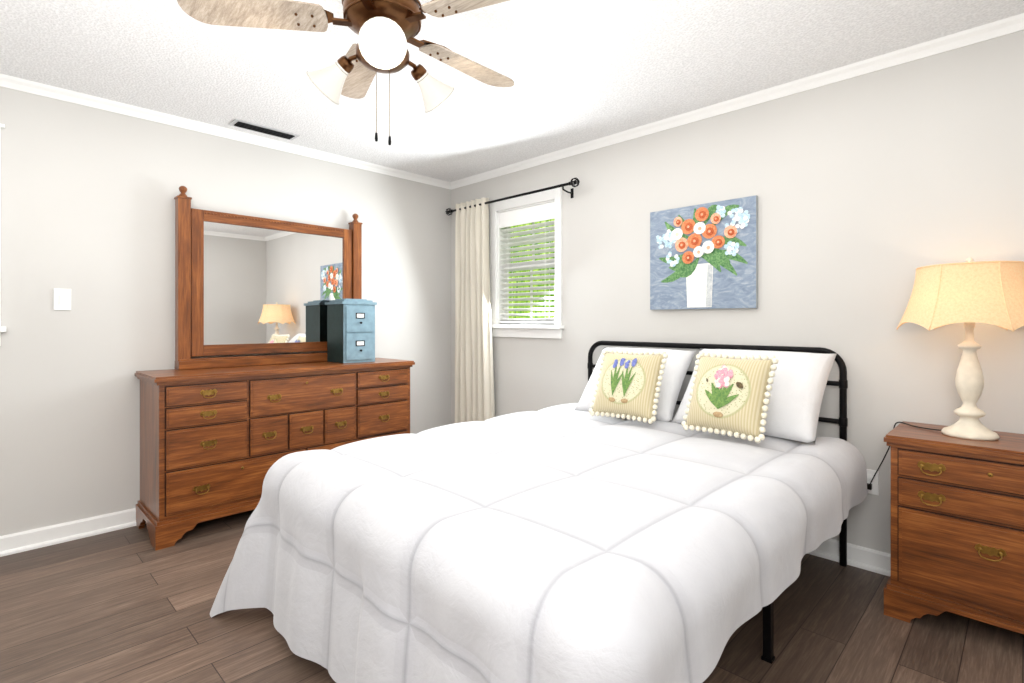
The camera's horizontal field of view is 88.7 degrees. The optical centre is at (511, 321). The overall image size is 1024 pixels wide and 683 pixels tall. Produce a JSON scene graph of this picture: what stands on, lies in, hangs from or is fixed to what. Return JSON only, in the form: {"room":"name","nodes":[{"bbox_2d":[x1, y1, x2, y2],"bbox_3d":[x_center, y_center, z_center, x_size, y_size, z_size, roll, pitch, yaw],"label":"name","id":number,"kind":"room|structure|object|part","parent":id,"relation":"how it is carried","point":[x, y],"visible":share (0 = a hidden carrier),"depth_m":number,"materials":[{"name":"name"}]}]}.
{"room":"bedroom","nodes":[
{"label":"bedroom","id":0,"kind":"room"},
{"bbox_2d":[0,86,450,535],"bbox_3d":[-2.102,-0.030,3.268,0.120,2.440,4.540,0,0,45],"label":"wall","id":1,"kind":"structure","parent":0,"point":[88,194],"depth_m":3.01,"materials":[{"name":"paint"}]},
{"bbox_2d":[0,124,5,345],"bbox_3d":[-2.919,-0.439,2.316,0.050,1.128,0.985,0,0,45],"label":"window","id":2,"kind":"structure","parent":1,"relation":"in","point":[2,328],"depth_m":2.66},
{"bbox_2d":[54,288,70,309],"bbox_3d":[-2.432,-0.120,2.836,0.015,0.116,0.072,0,0,45],"label":"switch plate","id":3,"kind":"object","parent":1,"relation":"attached to","point":[62,299],"visible":1,"depth_m":2.83,"materials":[{"name":"white plastic"}]},
{"bbox_2d":[0,508,145,556],"bbox_3d":[-2.053,1.141,3.213,0.028,0.097,4.230,0,0,44],"label":"baseboard","id":4,"kind":"structure","parent":1,"relation":"attached to","point":[32,539],"depth_m":2.84,"materials":[{"name":"white wood"}]},
{"bbox_2d":[0,73,451,188],"bbox_3d":[-2.048,-1.224,3.209,0.041,0.052,4.170,0,0,44],"label":"crown molding","id":5,"kind":"structure","parent":1,"relation":"attached to","point":[6,81],"depth_m":3.27,"materials":[{"name":"white wood"}]},
{"bbox_2d":[0,509,1023,682],"bbox_3d":[-0.454,1.240,1.649,4.740,0.100,4.540,0,0,45],"label":"floor","id":6,"kind":"structure","parent":0,"point":[128,605],"depth_m":2.01,"materials":[{"name":"brown wood"}]},
{"bbox_2d":[135,358,414,550],"bbox_3d":[-1.457,0.740,3.462,0.505,0.900,1.620,0,0,45],"label":"dresser","id":7,"kind":"object","parent":6,"relation":"on","point":[215,443],"visible":0.77,"depth_m":3.03,"materials":[{"name":"brown wood"}]},
{"bbox_2d":[174,186,362,369],"bbox_3d":[-1.598,-0.270,3.600,0.100,1.118,1.228,0,0,45],"label":"dresser mirror","id":8,"kind":"object","parent":7,"relation":"on","point":[244,284],"visible":0.94,"depth_m":3.48,"materials":[{"name":"brown wood"}]},
{"bbox_2d":[325,299,376,362],"bbox_3d":[-1.157,0.064,3.780,0.279,0.450,0.269,0,0,45],"label":"metal box","id":9,"kind":"object","parent":7,"relation":"on","point":[350,330],"visible":1,"depth_m":3.69,"materials":[{"name":"teal paint"}]},
{"bbox_2d":[210,341,867,682],"bbox_3d":[0.234,0.683,2.311,1.901,1.108,2.330,0,0,45],"label":"bed","id":10,"kind":"object","parent":6,"relation":"on","point":[619,522],"visible":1,"depth_m":1.64,"materials":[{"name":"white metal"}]},
{"bbox_2d":[574,347,695,423],"bbox_3d":[0.725,0.355,3.120,0.620,0.500,0.200,0,-42,41],"label":"pillow","id":11,"kind":"object","parent":10,"relation":"on","point":[677,364],"depth_m":2.97,"materials":[{"name":"white fabric"}]},
{"bbox_2d":[671,348,836,444],"bbox_3d":[1.202,0.345,2.650,0.690,0.500,0.200,0,-40,47],"label":"pillow","id":12,"kind":"object","parent":10,"relation":"on","point":[800,379],"depth_m":2.44,"materials":[{"name":"white fabric"}]},
{"bbox_2d":[884,421,1023,633],"bbox_3d":[1.880,0.825,2.048,0.640,0.730,0.435,0,0,45],"label":"nightstand","id":13,"kind":"object","parent":6,"relation":"on","point":[957,525],"visible":1,"depth_m":1.98,"materials":[{"name":"brown wood"}]},
{"bbox_2d":[867,257,1023,489],"bbox_3d":[1.788,0.272,2.159,0.625,1.060,0.443,0,0,45],"label":"lamp","id":14,"kind":"object","parent":13,"relation":"on","point":[969,292],"depth_m":2.02,"materials":[{"name":"white"}]},
{"bbox_3d":[1.747,0.625,2.349,0.302,0.353,0.198,0,0,45],"label":"lamp cord","id":15,"kind":"part","parent":14,"relation":"part of","materials":[{"name":"black plastic"}]},
{"bbox_2d":[0,0,1023,181],"bbox_3d":[-0.454,-1.300,1.649,4.740,0.100,4.540,0,0,45],"label":"ceiling","id":16,"kind":"structure","parent":0,"point":[577,72],"depth_m":2.52,"materials":[{"name":"white paint"}]},
{"bbox_2d":[229,119,299,140],"bbox_3d":[-1.608,-1.243,3.414,0.130,0.014,0.400,0,0,45],"label":"ceiling vent","id":17,"kind":"object","parent":16,"relation":"in","point":[262,129],"visible":1,"depth_m":3.39,"materials":[{"name":"metal"}]},
{"bbox_2d":[177,0,513,144],"bbox_3d":[-0.412,-0.923,1.829,1.209,0.652,1.169,0,0,45],"label":"ceiling fan","id":18,"kind":"object","parent":16,"relation":"hanging from","point":[386,31],"visible":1,"depth_m":1.74,"materials":[{"name":"beige wood"}]},
{"bbox_2d":[451,30,1023,553],"bbox_3d":[1.095,-0.030,3.226,4.500,2.440,0.120,0,0,45],"label":"wall","id":19,"kind":"structure","parent":0,"point":[873,190],"depth_m":2.61,"materials":[{"name":"paint"}]},
{"bbox_2d":[445,178,579,422],"bbox_3d":[-0.038,0.079,4.149,1.467,2.182,0.150,0,0,45],"label":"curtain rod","id":20,"kind":"object","parent":19,"relation":"attached to","point":[474,387],"visible":0.85,"depth_m":4.36,"materials":[{"name":"white fabric"}]},
{"bbox_3d":[-0.327,0.079,4.390,0.468,2.182,0.089,0,0,44],"label":"curtain panel","id":21,"kind":"part","parent":20,"relation":"part of","materials":[{"name":"fabric"}]},
{"bbox_2d":[490,186,563,338],"bbox_3d":[0.122,-0.439,4.147,0.801,1.128,0.170,0,0,45],"label":"window","id":22,"kind":"structure","parent":19,"relation":"in","point":[529,211],"depth_m":4.13,"materials":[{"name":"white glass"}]},
{"bbox_2d":[650,195,757,309],"bbox_3d":[1.107,-0.383,3.092,0.645,0.615,0.051,0,0,45],"label":"art","id":23,"kind":"object","parent":19,"relation":"attached to","point":[704,256],"visible":0.98,"depth_m":3.06,"materials":[{"name":"fabric"}]},
{"bbox_2d":[450,13,1023,189],"bbox_3d":[1.038,-1.224,3.168,4.500,0.052,0.041,0,0,44],"label":"crown molding","id":24,"kind":"structure","parent":19,"relation":"attached to","point":[1002,27],"depth_m":2.75,"materials":[{"name":"white wood"}]},
{"bbox_2d":[807,539,890,575],"bbox_3d":[1.043,1.141,3.173,4.500,0.097,0.028,0,0,44],"label":"baseboard","id":25,"kind":"structure","parent":19,"relation":"attached to","point":[872,560],"depth_m":2.54,"materials":[{"name":"white wood"}]},
{"bbox_2d":[866,469,878,494],"bbox_3d":[1.720,0.770,2.521,0.072,0.116,0.008,0,0,45],"label":"electrical outlet plate","id":26,"kind":"object","parent":19,"relation":"attached to","point":[874,483],"visible":0.56,"depth_m":2.51,"materials":[{"name":"white plastic"}]},
{"label":"outside","id":27,"kind":"structure","parent":0,"visible":0},
{"bbox_2d":[509,219,554,317],"bbox_3d":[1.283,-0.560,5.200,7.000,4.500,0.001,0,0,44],"label":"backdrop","id":28,"kind":"structure","parent":27,"point":[544,306],"depth_m":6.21,"materials":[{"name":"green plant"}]}
]}

